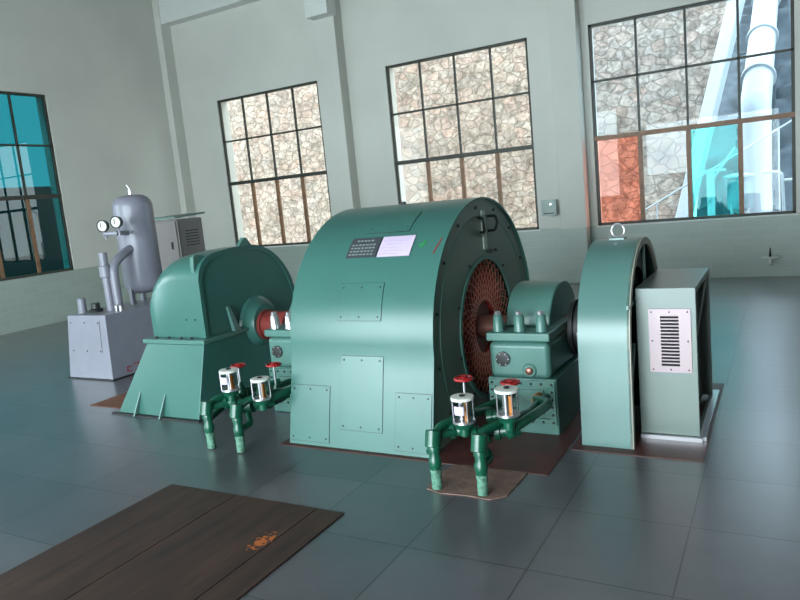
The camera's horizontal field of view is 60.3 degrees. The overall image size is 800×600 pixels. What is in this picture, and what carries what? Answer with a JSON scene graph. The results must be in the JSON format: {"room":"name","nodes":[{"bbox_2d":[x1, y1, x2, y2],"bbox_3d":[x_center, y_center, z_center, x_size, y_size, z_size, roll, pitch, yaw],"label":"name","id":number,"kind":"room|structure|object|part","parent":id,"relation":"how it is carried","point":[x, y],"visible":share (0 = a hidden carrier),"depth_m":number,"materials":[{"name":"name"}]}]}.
{"room":"power station hall","nodes":[
{"label":"power station hall","id":0,"kind":"room"},
{"bbox_2d":[0,0,181,334],"bbox_3d":[-8.571,-2.042,8.695,0.300,6.400,15.170,-1,10,29],"label":"wall","id":1,"kind":"structure","parent":0,"point":[96,66],"depth_m":13.13,"materials":[{"name":"paint"}]},
{"bbox_2d":[0,91,73,280],"bbox_3d":[-6.899,-1.890,11.485,0.065,3.179,2.680,-1,10,29],"label":"window","id":2,"kind":"structure","parent":1,"relation":"in","point":[34,240],"depth_m":12.13,"materials":[{"name":"glass"}]},
{"bbox_3d":[-6.846,-3.070,11.605,0.005,0.892,0.662,-1,10,29],"label":"pane","id":3,"kind":"part","parent":2,"relation":"part of","materials":[{"name":"teal glass"}]},
{"bbox_3d":[-6.761,-2.184,11.738,0.005,0.892,0.662,-1,10,29],"label":"pane","id":4,"kind":"part","parent":2,"relation":"part of","materials":[{"name":"teal glass"}]},
{"bbox_3d":[-6.653,-1.062,11.906,0.005,1.371,0.662,-1,10,29],"label":"pane","id":5,"kind":"part","parent":2,"relation":"part of","materials":[{"name":"teal glass"}]},
{"bbox_3d":[-6.526,-3.188,12.182,0.005,0.892,0.662,-1,10,29],"label":"pane","id":6,"kind":"part","parent":2,"relation":"part of","materials":[{"name":"teal glass"}]},
{"bbox_3d":[-6.440,-2.302,12.315,0.005,0.892,0.662,-1,10,29],"label":"pane","id":7,"kind":"part","parent":2,"relation":"part of","materials":[{"name":"teal glass"}]},
{"bbox_3d":[-6.332,-1.180,12.483,0.005,1.371,0.662,-1,10,29],"label":"pane","id":8,"kind":"part","parent":2,"relation":"part of","materials":[{"name":"teal glass"}]},
{"bbox_2d":[151,0,195,218],"bbox_3d":[-4.801,-3.348,14.991,0.170,6.400,0.271,-1,10,29],"label":"trim","id":9,"kind":"structure","parent":1,"relation":"attached to","point":[163,32],"depth_m":14.82,"materials":[{"name":"paint"}]},
{"bbox_2d":[0,276,799,599],"bbox_3d":[1.818,1.101,3.382,23.550,0.208,15.470,-1,10,29],"label":"floor","id":10,"kind":"structure","parent":0,"point":[599,526],"depth_m":3.71,"materials":[{"name":"tile"}]},
{"bbox_2d":[90,392,126,407],"bbox_3d":[-2.436,0.880,6.917,0.420,0.006,1.240,-1,10,29],"label":"strip","id":11,"kind":"object","parent":10,"relation":"on","point":[117,401],"visible":0.36,"depth_m":6.51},
{"bbox_2d":[67,184,161,381],"bbox_3d":[-3.164,-0.283,8.039,0.760,2.105,1.440,-1,10,29],"label":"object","id":12,"kind":"object","parent":10,"relation":"on","point":[106,343],"visible":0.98,"depth_m":7.70,"materials":[{"name":"grey paint"}]},
{"bbox_3d":[-3.580,0.060,7.759,0.110,0.170,0.110,-1,10,29],"label":"pump stem","id":13,"kind":"part","parent":12,"relation":"part of","materials":[{"name":"grey paint"}]},
{"bbox_3d":[-3.437,0.404,7.545,0.490,0.350,0.030,-1,10,29],"label":"hatch plate","id":14,"kind":"part","parent":12,"relation":"part of","materials":[{"name":"grey paint"}]},
{"bbox_3d":[-3.110,-0.665,8.187,0.450,1.162,0.450,-1,10,29],"label":"tank","id":15,"kind":"part","parent":12,"relation":"part of","materials":[{"name":"grey metal"}]},
{"bbox_2d":[155,212,205,271],"bbox_3d":[-3.107,-0.364,9.867,0.600,1.715,0.570,-1,10,29],"label":"tall cabinet","id":16,"kind":"object","parent":10,"relation":"on","point":[177,238],"visible":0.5,"depth_m":9.60,"materials":[{"name":"grey metal"}]},
{"bbox_3d":[-3.212,-0.308,9.677,0.460,1.560,0.013,-1,10,29],"label":"door","id":17,"kind":"part","parent":16,"relation":"part of","materials":[{"name":"grey paint"}]},
{"bbox_3d":[-3.185,-1.182,9.745,0.600,0.055,0.570,-1,10,29],"label":"lid","id":18,"kind":"part","parent":16,"relation":"part of","materials":[{"name":"grey paint"}]},
{"bbox_3d":[-2.865,-0.353,9.752,0.010,1.560,0.400,-1,10,29],"label":"panel","id":19,"kind":"part","parent":16,"relation":"part of","materials":[{"name":"grey paint"}]},
{"bbox_2d":[112,237,293,422],"bbox_3d":[-1.726,0.146,6.544,1.080,1.429,1.844,-1,10,29],"label":"turbine","id":20,"kind":"object","parent":10,"relation":"on","point":[206,306],"visible":0.87,"depth_m":5.96,"materials":[{"name":"green paint"}]},
{"bbox_2d":[143,327,248,344],"bbox_3d":[-1.585,0.228,6.533,0.735,0.037,1.500,-1,10,29],"label":"flange","id":21,"kind":"object","parent":20,"relation":"attached to","point":[214,338],"depth_m":5.93,"materials":[{"name":"green paint"}]},
{"bbox_2d":[150,244,293,337],"bbox_3d":[-1.631,-0.141,6.440,0.633,0.721,1.280,-1,10,29],"label":"hood","id":22,"kind":"object","parent":20,"relation":"attached to","point":[194,296],"depth_m":5.99,"materials":[{"name":"green paint"}]},
{"bbox_2d":[200,362,290,452],"bbox_3d":[-0.982,0.704,5.216,0.589,0.567,1.017,-1,10,29],"label":"pipes","id":23,"kind":"object","parent":10,"relation":"on","point":[240,399],"visible":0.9,"depth_m":4.91,"materials":[{"name":"green metal"}]},
{"bbox_2d":[219,367,239,392],"bbox_3d":[-1.218,0.565,4.921,0.131,0.160,0.131,-1,10,29],"label":"glass jar","id":24,"kind":"object","parent":23,"relation":"on","point":[231,388],"depth_m":4.90,"materials":[{"name":"metal"}]},
{"bbox_3d":[-1.207,0.681,4.939,0.130,0.080,0.130,-1,10,29],"label":"jar seat","id":25,"kind":"part","parent":23,"relation":"part of","materials":[{"name":"green paint"}]},
{"bbox_3d":[-1.184,0.593,5.105,0.016,0.220,0.016,-1,10,29],"label":"valve stem","id":26,"kind":"part","parent":23,"relation":"part of","materials":[{"name":"metal"}]},
{"bbox_2d":[250,376,271,401],"bbox_3d":[-0.976,0.616,4.831,0.131,0.160,0.131,-1,10,29],"label":"glass jar","id":27,"kind":"object","parent":23,"relation":"on","point":[261,396],"depth_m":4.81,"materials":[{"name":"metal"}]},
{"bbox_3d":[-0.964,0.732,4.849,0.130,0.080,0.130,-1,10,29],"label":"jar seat","id":28,"kind":"part","parent":23,"relation":"part of","materials":[{"name":"green paint"}]},
{"bbox_3d":[-0.917,0.582,5.071,0.016,0.220,0.016,-1,10,29],"label":"valve stem","id":29,"kind":"part","parent":23,"relation":"part of","materials":[{"name":"metal"}]},
{"bbox_2d":[264,304,291,411],"bbox_3d":[-0.636,0.362,5.989,0.480,0.960,1.234,-1,10,29],"label":"pedestal","id":30,"kind":"object","parent":10,"relation":"on","point":[280,340],"visible":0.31,"depth_m":5.58,"materials":[{"name":"green paint"}]},
{"bbox_3d":[-0.636,0.168,5.993,0.440,0.060,1.160,-1,10,29],"label":"lid","id":31,"kind":"part","parent":30,"relation":"part of","materials":[{"name":"green paint"}]},
{"bbox_3d":[-0.860,0.703,5.580,0.300,0.170,0.015,-1,10,29],"label":"inspection plate","id":32,"kind":"part","parent":30,"relation":"part of","materials":[{"name":"green paint"}]},
{"bbox_2d":[290,197,529,457],"bbox_3d":[0.213,0.137,5.514,1.189,1.859,2.280,-1,10,29],"label":"generator","id":33,"kind":"object","parent":10,"relation":"on","point":[387,301],"visible":0.81,"depth_m":4.75,"materials":[{"name":"green paint"}]},
{"bbox_3d":[-0.632,0.796,4.848,0.330,0.381,0.090,-1,10,29],"label":"access panel","id":34,"kind":"part","parent":33,"relation":"part of","materials":[{"name":"green paint"}]},
{"bbox_3d":[-0.267,0.013,4.683,0.345,0.242,0.102,-1,10,29],"label":"access panel","id":35,"kind":"part","parent":33,"relation":"part of","materials":[{"name":"green paint"}]},
{"bbox_3d":[-0.261,0.632,4.649,0.335,0.490,0.114,-1,10,29],"label":"access panel","id":36,"kind":"part","parent":33,"relation":"part of","materials":[{"name":"green paint"}]},
{"bbox_3d":[-0.038,-0.558,4.967,0.340,0.119,0.222,-1,10,29],"label":"access panel","id":37,"kind":"part","parent":33,"relation":"part of","materials":[{"name":"green paint"}]},
{"bbox_3d":[0.085,0.794,4.447,0.263,0.366,0.086,-1,10,29],"label":"access panel","id":38,"kind":"part","parent":33,"relation":"part of","materials":[{"name":"green paint"}]},
{"bbox_3d":[0.658,0.031,5.245,0.012,1.585,2.217,-1,10,29],"label":"plate","id":39,"kind":"part","parent":33,"relation":"part of","materials":[{"name":"grey paint"}]},
{"bbox_2d":[279,409,581,475],"bbox_3d":[0.561,0.811,5.455,1.960,0.004,2.365,-1,10,29],"label":"base plate","id":40,"kind":"object","parent":10,"relation":"on","point":[532,453],"visible":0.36,"depth_m":4.41,"materials":[{"name":"brown metal"}]},
{"bbox_2d":[486,280,580,434],"bbox_3d":[1.049,0.340,5.048,0.480,0.960,1.234,-1,10,29],"label":"pedestal","id":41,"kind":"object","parent":40,"relation":"on","point":[531,347],"visible":0.79,"depth_m":4.64,"materials":[{"name":"green paint"}]},
{"bbox_2d":[256,299,577,354],"bbox_3d":[0.109,0.223,5.582,3.260,0.429,0.412,-1,10,29],"label":"shaft","id":42,"kind":"object","parent":41,"relation":"on","point":[484,323],"visible":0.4,"depth_m":5.20,"materials":[{"name":"metal"}]},
{"bbox_2d":[631,252,647,405],"bbox_3d":[1.555,0.190,4.778,0.190,1.070,1.070,-1,10,29],"label":"flywheel","id":43,"kind":"object","parent":42,"relation":"attached to","point":[638,277],"visible":0.1,"depth_m":4.80,"materials":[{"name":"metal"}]},
{"bbox_3d":[0.825,0.682,4.639,0.300,0.170,0.015,-1,10,29],"label":"inspection plate","id":44,"kind":"part","parent":41,"relation":"part of","materials":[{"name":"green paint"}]},
{"bbox_3d":[1.049,0.147,5.051,0.440,0.060,1.160,-1,10,29],"label":"lid","id":45,"kind":"part","parent":41,"relation":"part of","materials":[{"name":"green paint"}]},
{"bbox_2d":[427,464,527,499],"bbox_3d":[0.427,1.046,3.970,0.510,0.006,0.400,-1,10,29],"label":"concrete patch","id":46,"kind":"object","parent":10,"relation":"on","point":[461,480],"visible":0.92,"depth_m":3.95,"materials":[{"name":"brown concrete"}]},
{"bbox_2d":[425,375,552,495],"bbox_3d":[0.587,0.703,4.169,0.589,0.581,1.017,-1,10,29],"label":"pipes","id":47,"kind":"object","parent":46,"relation":"on","point":[505,422],"visible":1,"depth_m":3.86,"materials":[{"name":"green metal"}]},
{"bbox_2d":[450,393,475,425],"bbox_3d":[0.355,0.609,3.881,0.131,0.160,0.131,-1,10,29],"label":"glass jar","id":48,"kind":"object","parent":47,"relation":"on","point":[462,420],"depth_m":3.85,"materials":[{"name":"glass"}]},
{"bbox_3d":[0.383,0.568,4.055,0.016,0.220,0.016,-1,10,29],"label":"valve stem","id":49,"kind":"part","parent":47,"relation":"part of","materials":[{"name":"metal"}]},
{"bbox_3d":[0.366,0.725,3.898,0.130,0.080,0.130,-1,10,29],"label":"jar seat","id":50,"kind":"part","parent":47,"relation":"part of","materials":[{"name":"green paint"}]},
{"bbox_2d":[494,385,519,418],"bbox_3d":[0.587,0.552,3.775,0.131,0.160,0.131,-1,10,29],"label":"glass jar","id":51,"kind":"object","parent":47,"relation":"on","point":[504,390],"depth_m":3.76,"materials":[{"name":"glass"}]},
{"bbox_3d":[0.598,0.668,3.793,0.130,0.080,0.130,-1,10,29],"label":"jar seat","id":52,"kind":"part","parent":47,"relation":"part of","materials":[{"name":"green paint"}]},
{"bbox_2d":[571,383,723,462],"bbox_3d":[1.783,0.790,4.809,0.765,0.004,1.600,-1,10,29],"label":"sheet","id":53,"kind":"object","parent":10,"relation":"on","point":[645,447],"visible":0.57,"depth_m":4.22,"materials":[{"name":"grey metal"}]},
{"bbox_2d":[577,223,657,448],"bbox_3d":[1.538,0.142,4.743,0.316,1.348,1.300,-1,10,29],"label":"guard","id":54,"kind":"object","parent":53,"relation":"on","point":[606,349],"visible":0.88,"depth_m":4.26,"materials":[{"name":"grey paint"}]},
{"bbox_2d":[635,268,719,442],"bbox_3d":[1.904,0.314,4.674,0.382,0.960,1.050,-1,10,29],"label":"base cabinet","id":55,"kind":"object","parent":53,"relation":"on","point":[673,316],"visible":1,"depth_m":4.28,"materials":[{"name":"metal"}]},
{"bbox_3d":[1.654,0.385,4.261,0.347,0.930,0.015,-1,10,29],"label":"panel","id":56,"kind":"part","parent":55,"relation":"part of","materials":[{"name":"paint"}]},
{"bbox_3d":[1.653,0.250,4.218,0.242,0.397,0.009,-1,10,29],"label":"vent plate","id":57,"kind":"part","parent":55,"relation":"part of","materials":[{"name":"white metal"}]},
{"bbox_3d":[1.820,-0.142,4.570,0.347,0.015,0.860,-1,10,29],"label":"panel","id":58,"kind":"part","parent":55,"relation":"part of","materials":[{"name":"paint"}]},
{"bbox_3d":[2.073,0.231,5.013,0.347,0.930,0.015,-1,10,29],"label":"panel","id":59,"kind":"part","parent":55,"relation":"part of","materials":[{"name":"paint"}]},
{"bbox_3d":[2.007,0.314,4.558,0.020,0.915,0.860,-1,10,29],"label":"frame","id":60,"kind":"part","parent":55,"relation":"part of","materials":[{"name":"paint"}]},
{"bbox_2d":[170,0,799,286],"bbox_3d":[5.283,-3.526,9.690,23.550,6.400,0.320,-1,10,29],"label":"wall","id":61,"kind":"structure","parent":0,"point":[262,45],"depth_m":12.35,"materials":[{"name":"paint"}]},
{"bbox_2d":[158,0,259,25],"bbox_3d":[4.876,-6.282,9.025,22.950,0.700,0.251,-1,10,29],"label":"trim","id":62,"kind":"structure","parent":61,"relation":"attached to","point":[172,12],"depth_m":14.08,"materials":[{"name":"white paint"}]},
{"bbox_2d":[218,81,331,246],"bbox_3d":[-2.545,-2.667,14.092,2.583,3.114,0.075,-1,10,29],"label":"window","id":63,"kind":"structure","parent":61,"relation":"in","point":[301,175],"depth_m":14.14,"materials":[{"name":"metal"}]},
{"bbox_2d":[265,244,308,247],"bbox_3d":[-2.357,-1.138,14.394,2.643,0.025,0.330,-1,10,29],"label":"trim","id":64,"kind":"structure","parent":61,"relation":"attached to","point":[299,244],"depth_m":14.20,"materials":[{"name":"white paint"}]},
{"bbox_2d":[312,0,360,214],"bbox_3d":[-1.178,-3.394,12.967,0.470,6.400,0.271,-1,10,29],"label":"pillar","id":65,"kind":"structure","parent":61,"relation":"attached to","point":[328,33],"depth_m":12.83,"materials":[{"name":"paint"}]},
{"bbox_2d":[386,38,538,230],"bbox_3d":[1.062,-2.713,12.077,2.660,3.114,0.075,-1,10,29],"label":"window","id":66,"kind":"structure","parent":61,"relation":"in","point":[496,151],"depth_m":11.96,"materials":[{"name":"metal"}]},
{"bbox_2d":[517,229,540,231],"bbox_3d":[1.250,-1.184,12.380,2.720,0.025,0.330,-1,10,29],"label":"trim","id":67,"kind":"structure","parent":61,"relation":"attached to","point":[538,229],"depth_m":11.68,"materials":[{"name":"white paint"}]},
{"bbox_2d":[541,199,557,215],"bbox_3d":[2.416,-1.494,11.155,0.250,0.250,0.078,-1,10,29],"label":"outlet box","id":68,"kind":"object","parent":61,"relation":"attached to","point":[548,207],"visible":1,"depth_m":11.13,"materials":[{"name":"metal"}]},
{"bbox_2d":[547,0,591,283],"bbox_3d":[2.632,-3.443,10.838,0.420,6.400,0.271,-1,10,29],"label":"column","id":69,"kind":"structure","parent":61,"relation":"attached to","point":[563,15],"depth_m":10.84,"materials":[{"name":"paint"}]},
{"bbox_2d":[588,0,795,225],"bbox_3d":[4.290,-2.754,10.274,2.777,3.114,0.075,-1,10,29],"label":"window","id":70,"kind":"structure","parent":61,"relation":"in","point":[740,121],"depth_m":10.24,"materials":[{"name":"metal"}]},
{"bbox_2d":[596,213,798,227],"bbox_3d":[4.479,-1.225,10.576,2.837,0.025,0.330,-1,10,29],"label":"trim","id":71,"kind":"structure","parent":61,"relation":"attached to","point":[792,214],"depth_m":10.33,"materials":[{"name":"white paint"}]},
{"bbox_2d":[760,248,779,264],"bbox_3d":[5.327,-0.626,9.918,0.270,0.256,0.270,-1,10,29],"label":"wall fitting","id":72,"kind":"object","parent":61,"relation":"attached to","point":[769,257],"visible":1,"depth_m":9.90,"materials":[{"name":"grey metal"}]},
{"bbox_3d":[1.261,-5.444,2.535,23.550,0.250,15.770,-1,10,29],"label":"ceiling","id":73,"kind":"structure","parent":0,"visible":0},
{"bbox_2d":[304,0,335,20],"bbox_3d":[-1.498,-5.814,12.379,0.480,1.400,0.300,-1,10,29],"label":"trim","id":74,"kind":"structure","parent":73,"relation":"attached to","point":[314,9],"depth_m":12.36,"materials":[{"name":"white paint"}]},
{"label":"outside","id":75,"kind":"structure","parent":0,"visible":0},
{"bbox_2d":[694,197,697,216],"bbox_3d":[10.010,-4.536,36.682,75.000,0.230,51.010,-1,10,29],"label":"ground","id":76,"kind":"structure","parent":75,"point":[695,210],"depth_m":29.57,"materials":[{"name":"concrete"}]},
{"bbox_2d":[227,1,726,244],"bbox_3d":[0.027,-5.882,19.135,18.715,9.550,1.890,-1,10,29],"label":"wall","id":77,"kind":"structure","parent":76,"relation":"on","point":[660,38],"depth_m":17.48,"materials":[{"name":"beige stone"}]},
{"bbox_2d":[675,0,744,217],"bbox_3d":[7.205,-6.009,15.025,3.233,9.650,1.053,-4,9,7],"label":"coping","id":78,"kind":"object","parent":77,"relation":"on","point":[726,39],"visible":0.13,"depth_m":14.96,"materials":[{"name":"white concrete"}]},
{"bbox_2d":[693,147,735,215],"bbox_3d":[6.571,-2.056,14.351,0.820,2.126,0.400,-1,10,29],"label":"stand","id":79,"kind":"object","parent":76,"relation":"on","point":[709,176],"visible":0.6,"depth_m":14.30,"materials":[{"name":"silver metal"}]},
{"bbox_3d":[6.423,-2.681,14.306,0.620,0.050,0.100,-1,10,29],"label":"arm","id":80,"kind":"part","parent":79,"relation":"part of","materials":[{"name":"silver metal"}]},
{"bbox_3d":[6.514,-1.833,14.428,0.138,1.674,0.138,-1,10,29],"label":"post","id":81,"kind":"part","parent":79,"relation":"part of","materials":[{"name":"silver metal"}]},
{"bbox_2d":[640,120,791,218],"bbox_3d":[6.366,-2.196,13.972,2.922,2.553,0.036,-1,10,29],"label":"handrail","id":82,"kind":"object","parent":76,"relation":"on","point":[788,122],"visible":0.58,"depth_m":13.70,"materials":[{"name":"silver metal"}]},
{"bbox_3d":[6.404,-1.798,14.031,0.028,1.744,0.028,-4,9,7],"label":"post","id":83,"kind":"part","parent":82,"relation":"part of","materials":[{"name":"silver metal"}]},
{"bbox_3d":[7.389,-2.123,13.418,0.028,2.379,0.028,-4,9,7],"label":"post","id":84,"kind":"part","parent":82,"relation":"part of","materials":[{"name":"silver metal"}]},
{"bbox_2d":[723,173,755,213],"bbox_3d":[7.171,-1.872,14.520,0.616,1.600,0.616,-1,10,29],"label":"tank","id":85,"kind":"object","parent":76,"relation":"on","point":[732,181],"visible":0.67,"depth_m":14.28,"materials":[{"name":"silver metal"}]},
{"bbox_2d":[740,0,780,212],"bbox_3d":[11.086,-7.253,21.101,1.023,9.695,12.366,-1,10,30],"label":"pipe","id":86,"kind":"object","parent":76,"relation":"on","point":[758,78],"visible":0.67,"depth_m":17.27,"materials":[{"name":"silver metal"}]},
{"bbox_2d":[763,170,791,210],"bbox_3d":[7.572,-1.780,13.618,0.689,1.609,0.060,-1,10,29],"label":"pipe","id":87,"kind":"object","parent":76,"relation":"on","point":[764,171],"visible":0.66,"depth_m":13.55,"materials":[{"name":"silver metal"}]},
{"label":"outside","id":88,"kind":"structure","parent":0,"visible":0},
{"bbox_2d":[697,0,792,215],"bbox_3d":[14.470,-7.689,21.361,9.000,10.366,12.430,-1,10,29],"label":"hillside","id":89,"kind":"structure","parent":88,"point":[724,138],"depth_m":21.34,"materials":[{"name":"stone"}]}
]}

